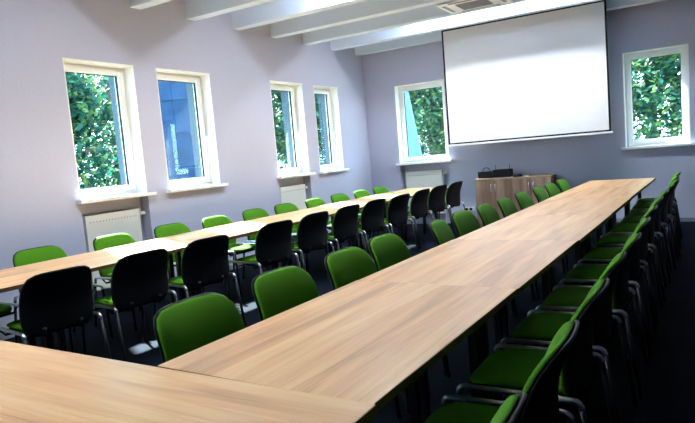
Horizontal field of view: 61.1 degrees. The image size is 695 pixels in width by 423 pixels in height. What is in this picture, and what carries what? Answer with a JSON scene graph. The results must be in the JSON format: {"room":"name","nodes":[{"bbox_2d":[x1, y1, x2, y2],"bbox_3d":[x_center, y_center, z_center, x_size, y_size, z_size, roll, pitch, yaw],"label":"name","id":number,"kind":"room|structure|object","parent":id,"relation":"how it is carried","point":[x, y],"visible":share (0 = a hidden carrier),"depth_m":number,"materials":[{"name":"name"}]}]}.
{"room":"conference room","nodes":[
{"label":"conference room","id":0,"kind":"room"},
{"bbox_2d":[0,0,372,340],"bbox_3d":[-3.040,-0.749,5.854,0.420,3.660,13.740,-2,6,31],"label":"wall","id":1,"kind":"structure","parent":0,"point":[39,188],"depth_m":6.79,"materials":[{"name":"paint"}]},
{"bbox_2d":[62,57,156,203],"bbox_3d":[-2.708,-0.851,6.375,0.545,1.460,0.970,-2,6,31],"label":"window","id":2,"kind":"structure","parent":1,"relation":"in","point":[121,76],"depth_m":6.63,"materials":[{"name":"white plastic"}]},
{"bbox_2d":[82,209,145,290],"bbox_3d":[-2.502,0.495,6.462,0.106,0.989,0.786,-2,6,31],"label":"radiator","id":3,"kind":"object","parent":1,"relation":"attached to","point":[125,221],"visible":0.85,"depth_m":6.30,"materials":[{"name":"white metal"}]},
{"bbox_2d":[82,209,134,216],"bbox_3d":[-2.552,0.013,6.367,0.058,0.006,0.680,-2,6,31],"label":"grille","id":4,"kind":"object","parent":3,"relation":"attached to","point":[116,213],"depth_m":6.36,"materials":[{"name":"white metal"}]},
{"bbox_2d":[129,0,171,9],"bbox_3d":[1.155,-2.590,4.492,8.270,0.440,0.150,-2,6,31],"label":"ceiling beam","id":5,"kind":"structure","parent":1,"relation":"attached to","point":[137,4],"depth_m":6.49,"materials":[{"name":"white paint"}]},
{"bbox_2d":[156,68,228,192],"bbox_3d":[-2.107,-0.998,7.397,0.545,1.460,1.000,-2,6,31],"label":"window","id":6,"kind":"structure","parent":1,"relation":"in","point":[198,86],"depth_m":7.68,"materials":[{"name":"white plastic"}]},
{"bbox_2d":[169,263,245,286],"bbox_3d":[-1.556,0.751,7.869,0.012,0.060,2.390,-2,6,31],"label":"baseboard","id":7,"kind":"structure","parent":1,"relation":"attached to","point":[230,266],"depth_m":7.89,"materials":[{"name":"grey paint"}]},
{"bbox_2d":[184,0,274,20],"bbox_3d":[1.582,-2.694,5.217,8.270,0.440,0.150,-2,6,31],"label":"ceiling beam","id":8,"kind":"structure","parent":1,"relation":"attached to","point":[195,10],"depth_m":7.07,"materials":[{"name":"white paint"}]},
{"bbox_2d":[270,80,315,178],"bbox_3d":[-1.038,-1.260,9.215,0.545,1.460,0.950,-2,6,31],"label":"window","id":9,"kind":"structure","parent":1,"relation":"in","point":[291,93],"depth_m":9.49,"materials":[{"name":"white plastic"}]},
{"bbox_2d":[280,184,307,209],"bbox_3d":[-0.832,0.086,9.301,0.106,0.989,0.766,-2,6,31],"label":"radiator","id":10,"kind":"object","parent":1,"relation":"attached to","point":[295,194],"visible":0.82,"depth_m":9.24,"materials":[{"name":"white metal"}]},
{"bbox_2d":[231,0,367,30],"bbox_3d":[2.009,-2.798,5.942,8.270,0.440,0.150,-2,6,31],"label":"ceiling beam","id":11,"kind":"structure","parent":1,"relation":"attached to","point":[277,10],"depth_m":7.60,"materials":[{"name":"white paint"}]},
{"bbox_2d":[313,85,349,173],"bbox_3d":[-0.471,-1.399,10.177,0.545,1.460,0.880,-2,6,31],"label":"window","id":12,"kind":"structure","parent":1,"relation":"in","point":[328,104],"depth_m":10.43,"materials":[{"name":"white plastic"}]},
{"bbox_2d":[269,0,452,37],"bbox_3d":[2.435,-2.903,6.668,8.270,0.440,0.150,-2,6,31],"label":"ceiling beam","id":13,"kind":"structure","parent":1,"relation":"attached to","point":[368,9],"depth_m":8.09,"materials":[{"name":"white paint"}]},
{"bbox_2d":[302,0,529,44],"bbox_3d":[2.862,-3.007,7.393,8.270,0.440,0.150,-2,6,31],"label":"ceiling beam","id":14,"kind":"structure","parent":1,"relation":"attached to","point":[431,12],"depth_m":8.74,"materials":[{"name":"white paint"}]},
{"bbox_2d":[330,0,599,50],"bbox_3d":[3.289,-3.112,8.118,8.270,0.440,0.150,-2,6,31],"label":"ceiling beam","id":15,"kind":"structure","parent":1,"relation":"attached to","point":[532,6],"depth_m":9.04,"materials":[{"name":"white paint"}]},
{"bbox_2d":[355,0,664,55],"bbox_3d":[3.715,-3.216,8.844,8.270,0.440,0.150,-2,6,31],"label":"ceiling beam","id":16,"kind":"structure","parent":1,"relation":"attached to","point":[432,37],"depth_m":10.28,"materials":[{"name":"white paint"}]},
{"bbox_2d":[3,221,694,422],"bbox_3d":[0.801,1.019,3.849,8.990,0.100,13.740,-2,6,31],"label":"floor","id":17,"kind":"structure","parent":0,"point":[668,382],"depth_m":4.33,"materials":[{"name":"carpet"}]},
{"bbox_2d":[0,302,18,317],"bbox_3d":[-2.789,0.799,4.398,0.576,0.825,0.552,-1,6,32],"label":"chair","id":18,"kind":"object","parent":17,"relation":"on","point":[5,307],"visible":0.62,"depth_m":4.43,"materials":[{"name":"green fabric"}]},
{"bbox_2d":[0,268,52,348],"bbox_3d":[-2.600,0.882,3.796,0.840,0.740,1.360,-1,6,33],"label":"conference table","id":19,"kind":"object","parent":17,"relation":"on","point":[11,279],"visible":0.25,"depth_m":4.19,"materials":[{"name":"laminate"}]},
{"bbox_2d":[0,265,111,358],"bbox_3d":[-2.001,0.777,3.953,0.576,0.825,0.552,0,7,38],"label":"chair","id":20,"kind":"object","parent":17,"relation":"on","point":[61,299],"visible":0.99,"depth_m":3.78,"materials":[{"name":"black plastic"}]},
{"bbox_2d":[13,246,113,349],"bbox_3d":[-2.425,0.716,4.956,0.576,0.825,0.552,-1,6,33],"label":"chair","id":21,"kind":"object","parent":17,"relation":"on","point":[44,253],"visible":0.22,"depth_m":5.03,"materials":[{"name":"green fabric"}]},
{"bbox_2d":[13,239,194,351],"bbox_3d":[-1.863,0.713,4.928,0.840,0.740,1.360,-1,6,33],"label":"conference table","id":22,"kind":"object","parent":17,"relation":"on","point":[98,260],"visible":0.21,"depth_m":4.82,"materials":[{"name":"laminate"}]},
{"bbox_2d":[82,248,177,361],"bbox_3d":[-1.645,0.698,4.469,0.576,0.825,0.552,-1,7,37],"label":"chair","id":23,"kind":"object","parent":17,"relation":"on","point":[139,279],"visible":0.94,"depth_m":4.29,"materials":[{"name":"black plastic"}]},
{"bbox_2d":[93,233,177,330],"bbox_3d":[-2.025,0.624,5.571,0.576,0.825,0.552,-2,6,30],"label":"chair","id":24,"kind":"object","parent":17,"relation":"on","point":[116,239],"visible":0.27,"depth_m":5.52,"materials":[{"name":"green fabric"}]},
{"bbox_2d":[0,340,377,422],"bbox_3d":[-0.882,0.942,1.678,1.800,0.740,0.860,-1,6,31],"label":"conference table","id":25,"kind":"object","parent":17,"relation":"on","point":[38,384],"visible":1,"depth_m":1.71,"materials":[{"name":"laminate"}]},
{"bbox_2d":[154,223,230,305],"bbox_3d":[-1.650,0.539,6.146,0.576,0.825,0.552,-1,6,33],"label":"chair","id":26,"kind":"object","parent":17,"relation":"on","point":[166,230],"visible":0.18,"depth_m":6.21,"materials":[{"name":"green fabric"}]},
{"bbox_2d":[153,292,244,362],"bbox_3d":[-0.447,0.788,2.481,0.576,0.825,0.552,-1,6,32],"label":"chair","id":27,"kind":"object","parent":17,"relation":"on","point":[181,327],"visible":0.24,"depth_m":2.52,"materials":[{"name":"green fabric"}]},
{"bbox_2d":[153,235,246,335],"bbox_3d":[-1.291,0.616,5.020,0.576,0.825,0.552,0,7,39],"label":"chair","id":28,"kind":"object","parent":17,"relation":"on","point":[204,261],"visible":0.91,"depth_m":4.84,"materials":[{"name":"black plastic"}]},
{"bbox_2d":[201,215,254,293],"bbox_3d":[-1.293,0.457,6.695,0.576,0.825,0.552,-2,6,30],"label":"chair","id":29,"kind":"object","parent":17,"relation":"on","point":[235,248],"visible":0.49,"depth_m":6.65,"materials":[{"name":"green fabric"}]},
{"bbox_2d":[157,220,299,299],"bbox_3d":[-1.126,0.544,6.060,0.840,0.740,1.360,-1,6,33],"label":"conference table","id":30,"kind":"object","parent":17,"relation":"on","point":[250,227],"visible":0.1,"depth_m":5.80,"materials":[{"name":"laminate"}]},
{"bbox_2d":[227,220,299,299],"bbox_3d":[-0.825,0.502,5.816,0.576,0.825,0.552,0,7,39],"label":"chair","id":31,"kind":"object","parent":17,"relation":"on","point":[273,244],"visible":0.96,"depth_m":5.63,"materials":[{"name":"black plastic"}]},
{"bbox_2d":[242,208,296,278],"bbox_3d":[-0.935,0.375,7.245,0.576,0.825,0.552,-1,6,31],"label":"chair","id":32,"kind":"object","parent":17,"relation":"on","point":[256,213],"visible":0.22,"depth_m":7.22,"materials":[{"name":"green fabric"}]},
{"bbox_2d":[269,211,333,270],"bbox_3d":[-0.491,0.418,6.403,0.576,0.825,0.552,-1,7,38],"label":"chair","id":33,"kind":"object","parent":17,"relation":"on","point":[312,228],"visible":0.88,"depth_m":6.20,"materials":[{"name":"black plastic"}]},
{"bbox_2d":[274,203,330,269],"bbox_3d":[-0.610,0.300,7.745,0.576,0.825,0.552,-1,6,33],"label":"chair","id":34,"kind":"object","parent":17,"relation":"on","point":[285,207],"visible":0.25,"depth_m":7.81,"materials":[{"name":"green fabric"}]},
{"bbox_2d":[253,205,363,269],"bbox_3d":[-0.389,0.376,7.192,0.840,0.740,1.360,-1,6,33],"label":"conference table","id":35,"kind":"object","parent":17,"relation":"on","point":[299,214],"visible":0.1,"depth_m":7.11,"materials":[{"name":"laminate"}]},
{"bbox_2d":[251,265,401,417],"bbox_3d":[-0.132,0.713,2.998,0.576,0.825,0.552,-1,6,33],"label":"chair","id":36,"kind":"object","parent":17,"relation":"on","point":[276,291],"visible":0.25,"depth_m":3.05,"materials":[{"name":"green fabric"}]},
{"bbox_2d":[305,198,357,258],"bbox_3d":[-0.247,0.217,8.302,0.576,0.825,0.552,-2,6,31],"label":"chair","id":37,"kind":"object","parent":17,"relation":"on","point":[313,202],"visible":0.22,"depth_m":8.35,"materials":[{"name":"green fabric"}]},
{"bbox_2d":[306,204,366,272],"bbox_3d":[-0.140,0.334,6.980,0.576,0.825,0.552,-1,7,36],"label":"chair","id":38,"kind":"object","parent":17,"relation":"on","point":[345,220],"visible":0.79,"depth_m":6.79,"materials":[{"name":"black plastic"}]},
{"bbox_2d":[157,280,517,422],"bbox_3d":[0.088,0.798,2.340,0.840,0.740,1.300,-1,6,33],"label":"conference table","id":39,"kind":"object","parent":17,"relation":"on","point":[369,342],"visible":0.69,"depth_m":2.11,"materials":[{"name":"laminate"}]},
{"bbox_2d":[330,193,379,250],"bbox_3d":[0.095,0.139,8.827,0.576,0.825,0.552,-1,6,33],"label":"chair","id":40,"kind":"object","parent":17,"relation":"on","point":[340,197],"visible":0.12,"depth_m":8.84,"materials":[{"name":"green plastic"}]},
{"bbox_2d":[335,198,389,254],"bbox_3d":[0.196,0.258,7.492,0.576,0.825,0.552,-1,7,38],"label":"chair","id":41,"kind":"object","parent":17,"relation":"on","point":[371,219],"visible":0.79,"depth_m":7.28,"materials":[{"name":"black plastic"}]},
{"bbox_2d":[322,194,413,248],"bbox_3d":[0.348,0.207,8.324,0.840,0.740,1.360,-1,6,33],"label":"conference table","id":42,"kind":"object","parent":17,"relation":"on","point":[361,201],"visible":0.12,"depth_m":8.35,"materials":[{"name":"laminate"}]},
{"bbox_2d":[353,190,383,237],"bbox_3d":[0.441,0.059,9.359,0.576,0.825,0.552,-1,6,31],"label":"chair","id":43,"kind":"object","parent":17,"relation":"on","point":[358,193],"visible":0.1,"depth_m":9.39,"materials":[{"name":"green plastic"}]},
{"bbox_2d":[324,246,450,412],"bbox_3d":[0.213,0.637,3.486,0.576,0.825,0.552,-1,6,33],"label":"chair","id":44,"kind":"object","parent":17,"relation":"on","point":[344,266],"visible":0.24,"depth_m":3.54,"materials":[{"name":"green fabric"}]},
{"bbox_2d":[362,193,418,251],"bbox_3d":[0.554,0.182,7.976,0.576,0.825,0.552,0,7,38],"label":"chair","id":45,"kind":"object","parent":17,"relation":"on","point":[397,209],"visible":0.74,"depth_m":7.78,"materials":[{"name":"black plastic"}]},
{"bbox_2d":[372,186,409,236],"bbox_3d":[0.766,-0.015,9.859,0.576,0.825,0.552,-1,6,33],"label":"chair","id":46,"kind":"object","parent":17,"relation":"on","point":[380,189],"visible":0.12,"depth_m":9.90,"materials":[{"name":"green fabric"}]},
{"bbox_2d":[368,233,445,374],"bbox_3d":[0.481,0.570,3.961,0.576,0.825,0.552,-1,6,32],"label":"chair","id":47,"kind":"object","parent":17,"relation":"on","point":[386,250],"visible":0.2,"depth_m":4.00,"materials":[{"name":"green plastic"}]},
{"bbox_2d":[372,186,448,241],"bbox_3d":[1.085,0.038,9.457,0.840,0.740,1.360,-1,6,33],"label":"conference table","id":48,"kind":"object","parent":17,"relation":"on","point":[411,191],"visible":0.16,"depth_m":9.30,"materials":[{"name":"laminate"}]},
{"bbox_2d":[386,188,436,248],"bbox_3d":[0.915,0.092,8.604,0.576,0.825,0.552,-1,7,36],"label":"chair","id":49,"kind":"object","parent":17,"relation":"on","point":[418,204],"visible":0.71,"depth_m":8.39,"materials":[{"name":"black plastic"}]},
{"bbox_2d":[406,185,454,239],"bbox_3d":[1.260,0.008,9.183,0.576,0.825,0.552,0,7,40],"label":"chair","id":50,"kind":"object","parent":17,"relation":"on","point":[436,198],"visible":0.7,"depth_m":9.00,"materials":[{"name":"black plastic"}]},
{"bbox_2d":[439,181,464,233],"bbox_3d":[1.616,-0.077,9.769,0.576,0.825,0.552,-1,7,37],"label":"chair","id":51,"kind":"object","parent":17,"relation":"on","point":[453,191],"visible":0.74,"depth_m":9.54,"materials":[{"name":"black plastic"}]},
{"bbox_2d":[360,239,577,422],"bbox_3d":[0.783,0.637,3.428,0.840,0.740,1.300,-1,6,33],"label":"conference table","id":52,"kind":"object","parent":17,"relation":"on","point":[517,264],"visible":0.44,"depth_m":3.22,"materials":[{"name":"laminate"}]},
{"bbox_2d":[429,219,513,315],"bbox_3d":[0.959,0.472,4.575,0.576,0.825,0.552,-3,6,22],"label":"chair","id":53,"kind":"object","parent":17,"relation":"on","point":[441,231],"visible":0.19,"depth_m":4.59,"materials":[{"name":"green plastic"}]},
{"bbox_2d":[451,210,534,316],"bbox_3d":[1.226,0.405,5.049,0.576,0.825,0.552,-1,6,33],"label":"chair","id":54,"kind":"object","parent":17,"relation":"on","point":[465,222],"visible":0.22,"depth_m":5.08,"materials":[{"name":"green fabric"}]},
{"bbox_2d":[424,319,579,422],"bbox_3d":[0.452,0.769,1.897,0.576,0.825,0.552,-2,6,30],"label":"chair","id":55,"kind":"object","parent":17,"relation":"on","point":[541,388],"visible":0.94,"depth_m":1.74,"materials":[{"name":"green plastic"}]},
{"bbox_2d":[476,203,539,299],"bbox_3d":[1.534,0.337,5.494,0.576,0.825,0.552,-2,6,30],"label":"chair","id":56,"kind":"object","parent":17,"relation":"on","point":[488,214],"visible":0.24,"depth_m":5.49,"materials":[{"name":"green fabric"}]},
{"bbox_2d":[490,392,527,422],"bbox_3d":[0.134,0.843,1.399,0.576,0.825,0.552,-1,6,32],"label":"chair","id":57,"kind":"object","parent":17,"relation":"on","point":[510,411],"visible":1,"depth_m":1.28,"materials":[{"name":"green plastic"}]},
{"bbox_2d":[474,174,555,226],"bbox_3d":[2.789,-0.171,9.774,1.250,0.815,0.431,-2,6,31],"label":"base cabinet","id":58,"kind":"object","parent":17,"relation":"on","point":[488,190],"visible":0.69,"depth_m":9.65,"materials":[{"name":"laminate"}]},
{"bbox_2d":[477,167,493,178],"bbox_3d":[2.346,-0.655,9.960,0.254,0.183,0.184,-2,6,31],"label":"case","id":59,"kind":"object","parent":58,"relation":"on","point":[484,174],"visible":0.89,"depth_m":9.89,"materials":[{"name":"black plastic"}]},
{"bbox_2d":[492,164,512,177],"bbox_3d":[2.585,-0.675,9.814,0.290,0.210,0.204,-2,6,31],"label":"router","id":60,"kind":"object","parent":58,"relation":"on","point":[497,172],"visible":0.96,"depth_m":9.74,"materials":[{"name":"black plastic"}]},
{"bbox_2d":[497,197,565,284],"bbox_3d":[1.842,0.267,5.958,0.576,0.825,0.552,-2,6,30],"label":"chair","id":61,"kind":"object","parent":17,"relation":"on","point":[507,207],"visible":0.17,"depth_m":6.00,"materials":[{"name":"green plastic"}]},
{"bbox_2d":[456,214,611,343],"bbox_3d":[1.482,0.476,4.513,0.840,0.740,1.300,-1,6,33],"label":"conference table","id":62,"kind":"object","parent":17,"relation":"on","point":[516,227],"visible":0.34,"depth_m":4.33,"materials":[{"name":"laminate"}]},
{"bbox_2d":[456,278,616,422],"bbox_3d":[0.772,0.694,2.410,0.576,0.825,0.552,-1,6,31],"label":"chair","id":63,"kind":"object","parent":17,"relation":"on","point":[507,371],"visible":0.84,"depth_m":2.28,"materials":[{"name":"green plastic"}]},
{"bbox_2d":[514,192,568,271],"bbox_3d":[2.171,0.190,6.478,0.576,0.825,0.552,-1,6,31],"label":"chair","id":64,"kind":"object","parent":17,"relation":"on","point":[524,200],"visible":0.2,"depth_m":6.46,"materials":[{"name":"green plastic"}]},
{"bbox_2d":[544,183,560,197],"bbox_3d":[2.832,0.040,7.483,0.576,0.825,0.552,-1,7,34],"label":"chair","id":65,"kind":"object","parent":17,"relation":"on","point":[552,189],"visible":0.19,"depth_m":7.51,"materials":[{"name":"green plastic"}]},
{"bbox_2d":[532,187,582,258],"bbox_3d":[2.527,0.111,7.005,0.576,0.825,0.552,-2,6,30],"label":"chair","id":66,"kind":"object","parent":17,"relation":"on","point":[540,193],"visible":0.13,"depth_m":6.97,"materials":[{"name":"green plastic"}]},
{"bbox_2d":[498,252,637,422],"bbox_3d":[1.075,0.621,2.906,0.576,0.825,0.552,-1,6,31],"label":"chair","id":67,"kind":"object","parent":17,"relation":"on","point":[540,328],"visible":0.73,"depth_m":2.78,"materials":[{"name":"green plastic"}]},
{"bbox_2d":[509,197,630,263],"bbox_3d":[2.168,0.315,5.606,0.840,0.740,1.300,-1,6,33],"label":"conference table","id":68,"kind":"object","parent":17,"relation":"on","point":[612,206],"visible":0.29,"depth_m":5.52,"materials":[{"name":"laminate"}]},
{"bbox_2d":[556,179,607,233],"bbox_3d":[3.159,-0.035,7.981,0.576,0.825,0.552,-1,7,34],"label":"chair","id":69,"kind":"object","parent":17,"relation":"on","point":[563,185],"visible":0.16,"depth_m":8.04,"materials":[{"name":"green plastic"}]},
{"bbox_2d":[534,232,649,398],"bbox_3d":[1.398,0.546,3.412,0.576,0.825,0.552,-2,6,30],"label":"chair","id":70,"kind":"object","parent":17,"relation":"on","point":[568,298],"visible":0.64,"depth_m":3.25,"materials":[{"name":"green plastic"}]},
{"bbox_2d":[546,186,644,262],"bbox_3d":[2.855,0.154,6.699,0.840,0.740,1.300,-1,6,33],"label":"conference table","id":71,"kind":"object","parent":17,"relation":"on","point":[609,192],"visible":0.33,"depth_m":6.63,"materials":[{"name":"laminate"}]},
{"bbox_2d":[559,217,657,356],"bbox_3d":[1.746,0.463,3.985,0.576,0.825,0.552,-1,6,31],"label":"chair","id":72,"kind":"object","parent":17,"relation":"on","point":[589,274],"visible":0.71,"depth_m":3.84,"materials":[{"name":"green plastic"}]},
{"bbox_2d":[572,178,655,234],"bbox_3d":[3.550,-0.007,7.787,0.840,0.740,1.300,-1,6,33],"label":"conference table","id":73,"kind":"object","parent":17,"relation":"on","point":[646,182],"visible":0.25,"depth_m":7.71,"materials":[{"name":"laminate"}]},
{"bbox_2d":[578,205,663,324],"bbox_3d":[2.094,0.379,4.563,0.576,0.825,0.552,-1,6,32],"label":"chair","id":74,"kind":"object","parent":17,"relation":"on","point":[602,255],"visible":0.65,"depth_m":4.44,"materials":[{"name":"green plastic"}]},
{"bbox_2d":[594,196,666,300],"bbox_3d":[2.441,0.296,5.131,0.576,0.825,0.552,-2,6,29],"label":"chair","id":75,"kind":"object","parent":17,"relation":"on","point":[606,240],"visible":0.63,"depth_m":4.98,"materials":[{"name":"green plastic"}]},
{"bbox_2d":[607,189,672,282],"bbox_3d":[2.783,0.217,5.666,0.576,0.825,0.552,-2,6,30],"label":"chair","id":76,"kind":"object","parent":17,"relation":"on","point":[658,227],"visible":0.57,"depth_m":5.49,"materials":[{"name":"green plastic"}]},
{"bbox_2d":[617,184,678,269],"bbox_3d":[3.119,0.141,6.170,0.576,0.825,0.552,-1,6,32],"label":"chair","id":77,"kind":"object","parent":17,"relation":"on","point":[665,219],"visible":0.64,"depth_m":5.97,"materials":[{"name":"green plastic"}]},
{"bbox_2d":[626,179,681,256],"bbox_3d":[3.462,0.062,6.705,0.576,0.825,0.552,-2,6,30],"label":"chair","id":78,"kind":"object","parent":17,"relation":"on","point":[639,212],"visible":0.47,"depth_m":6.50,"materials":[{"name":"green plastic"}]},
{"bbox_2d":[629,175,681,239],"bbox_3d":[3.756,-0.012,7.224,0.576,0.825,0.552,-2,6,31],"label":"chair","id":79,"kind":"object","parent":17,"relation":"on","point":[636,206],"visible":0.33,"depth_m":7.21,"materials":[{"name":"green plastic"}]},
{"bbox_2d":[636,171,682,237],"bbox_3d":[4.109,-0.098,7.822,0.576,0.825,0.552,-2,6,29],"label":"chair","id":80,"kind":"object","parent":17,"relation":"on","point":[640,200],"visible":0.4,"depth_m":7.66,"materials":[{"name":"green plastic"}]},
{"bbox_2d":[362,0,694,223],"bbox_3d":[4.049,-1.668,9.338,8.270,3.660,0.420,-2,6,31],"label":"wall","id":81,"kind":"structure","parent":0,"point":[577,160],"depth_m":9.49,"materials":[{"name":"paint"}]},
{"bbox_2d":[394,79,451,165],"bbox_3d":[1.437,-1.621,10.855,1.081,1.460,0.545,-2,6,31],"label":"window","id":82,"kind":"structure","parent":81,"relation":"in","point":[400,90],"depth_m":10.93,"materials":[{"name":"white plastic"}]},
{"bbox_2d":[406,170,447,222],"bbox_3d":[1.500,-0.259,10.894,0.806,0.989,0.106,-2,6,31],"label":"radiator","id":83,"kind":"object","parent":81,"relation":"attached to","point":[433,178],"visible":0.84,"depth_m":10.82,"materials":[{"name":"white metal"}]},
{"bbox_2d":[463,207,474,210],"bbox_3d":[2.153,-0.045,10.432,0.204,0.058,0.016,-2,6,31],"label":"wall socket","id":84,"kind":"object","parent":81,"relation":"attached to","point":[466,208],"visible":0.88,"depth_m":10.42,"materials":[{"name":"white plastic"}]},
{"bbox_2d":[606,217,694,222],"bbox_3d":[4.798,0.126,8.903,6.620,0.060,0.012,-2,6,31],"label":"baseboard","id":85,"kind":"structure","parent":81,"relation":"attached to","point":[685,219],"depth_m":8.76,"materials":[{"name":"grey paint"}]},
{"bbox_2d":[621,44,694,149],"bbox_3d":[4.689,-1.707,8.930,0.982,1.460,0.545,-2,6,31],"label":"window","id":86,"kind":"structure","parent":81,"relation":"in","point":[685,139],"depth_m":8.86,"materials":[{"name":"white plastic"}]},
{"bbox_3d":[0.487,-2.761,3.489,8.990,0.200,13.740,-2,6,31],"label":"ceiling","id":87,"kind":"structure","parent":0,"visible":0},
{"bbox_2d":[435,0,512,13],"bbox_3d":[1.630,-2.915,7.635,0.840,0.465,0.630,-2,6,31],"label":"air conditioner","id":88,"kind":"object","parent":87,"relation":"attached to","point":[455,6],"visible":1,"depth_m":7.67,"materials":[{"name":"white paint"}]},
{"bbox_2d":[455,0,492,9],"bbox_3d":[1.649,-2.689,7.657,0.400,0.010,0.340,-2,6,31],"label":"grille","id":89,"kind":"object","parent":88,"relation":"attached to","point":[475,3],"depth_m":7.63,"materials":[{"name":"grey plastic"}]},
{"bbox_2d":[441,0,612,146],"bbox_3d":[2.730,-2.257,9.292,2.704,2.265,0.120,-2,6,31],"label":"projector screen","id":90,"kind":"object","parent":87,"relation":"hanging from","point":[544,74],"visible":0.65,"depth_m":9.24,"materials":[{"name":"white fabric"}]},
{"label":"outside","id":91,"kind":"structure","parent":0,"visible":0},
{"bbox_3d":[10.204,-0.776,17.268,120.000,0.380,120.000,-2,6,31],"label":"ground","id":92,"kind":"structure","parent":91,"visible":0},
{"bbox_2d":[65,73,119,188],"bbox_3d":[-6.323,-1.637,11.622,4.478,5.121,3.133,-8,6,-32],"label":"tree","id":93,"kind":"object","parent":92,"relation":"on","point":[83,102],"visible":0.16,"depth_m":11.69,"materials":[{"name":"green plant"}]},
{"bbox_2d":[75,74,120,186],"bbox_3d":[-7.037,-2.940,18.457,6.350,6.900,6.225,-8,6,-28],"label":"tree","id":94,"kind":"object","parent":92,"relation":"on","point":[99,137],"visible":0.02,"depth_m":17.87,"materials":[{"name":"green plant"}]},
{"bbox_2d":[158,81,195,179],"bbox_3d":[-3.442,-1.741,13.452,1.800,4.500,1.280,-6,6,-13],"label":"window pane","id":95,"kind":"object","parent":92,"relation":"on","point":[173,95],"visible":0.17,"depth_m":12.76,"materials":[{"name":"blue glass"}]},
{"bbox_2d":[271,90,322,168],"bbox_3d":[-1.605,-2.948,17.847,4.210,5.770,4.120,-1,7,34],"label":"tree","id":96,"kind":"object","parent":92,"relation":"on","point":[277,102],"visible":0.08,"depth_m":16.94,"materials":[{"name":"green plant"}]},
{"bbox_2d":[277,97,322,168],"bbox_3d":[-1.497,-4.149,24.559,6.782,7.372,5.875,-4,5,8],"label":"tree","id":97,"kind":"object","parent":92,"relation":"on","point":[277,97],"visible":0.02,"depth_m":23.97,"materials":[{"name":"green plant"}]},
{"bbox_2d":[405,92,421,156],"bbox_3d":[1.534,-1.569,13.135,0.850,3.400,0.240,-2,6,31],"label":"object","id":98,"kind":"object","parent":92,"relation":"on","point":[413,140],"visible":0.11,"depth_m":13.11,"materials":[{"name":"glass"}]},
{"bbox_2d":[408,87,445,155],"bbox_3d":[2.741,-3.392,18.769,4.339,5.821,4.872,-8,6,-32],"label":"tree","id":99,"kind":"object","parent":92,"relation":"on","point":[428,114],"visible":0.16,"depth_m":17.41,"materials":[{"name":"green plant"}]},
{"bbox_2d":[632,54,681,138],"bbox_3d":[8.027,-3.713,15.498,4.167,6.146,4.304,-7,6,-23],"label":"tree","id":100,"kind":"object","parent":92,"relation":"on","point":[647,107],"visible":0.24,"depth_m":14.69,"materials":[{"name":"green plant"}]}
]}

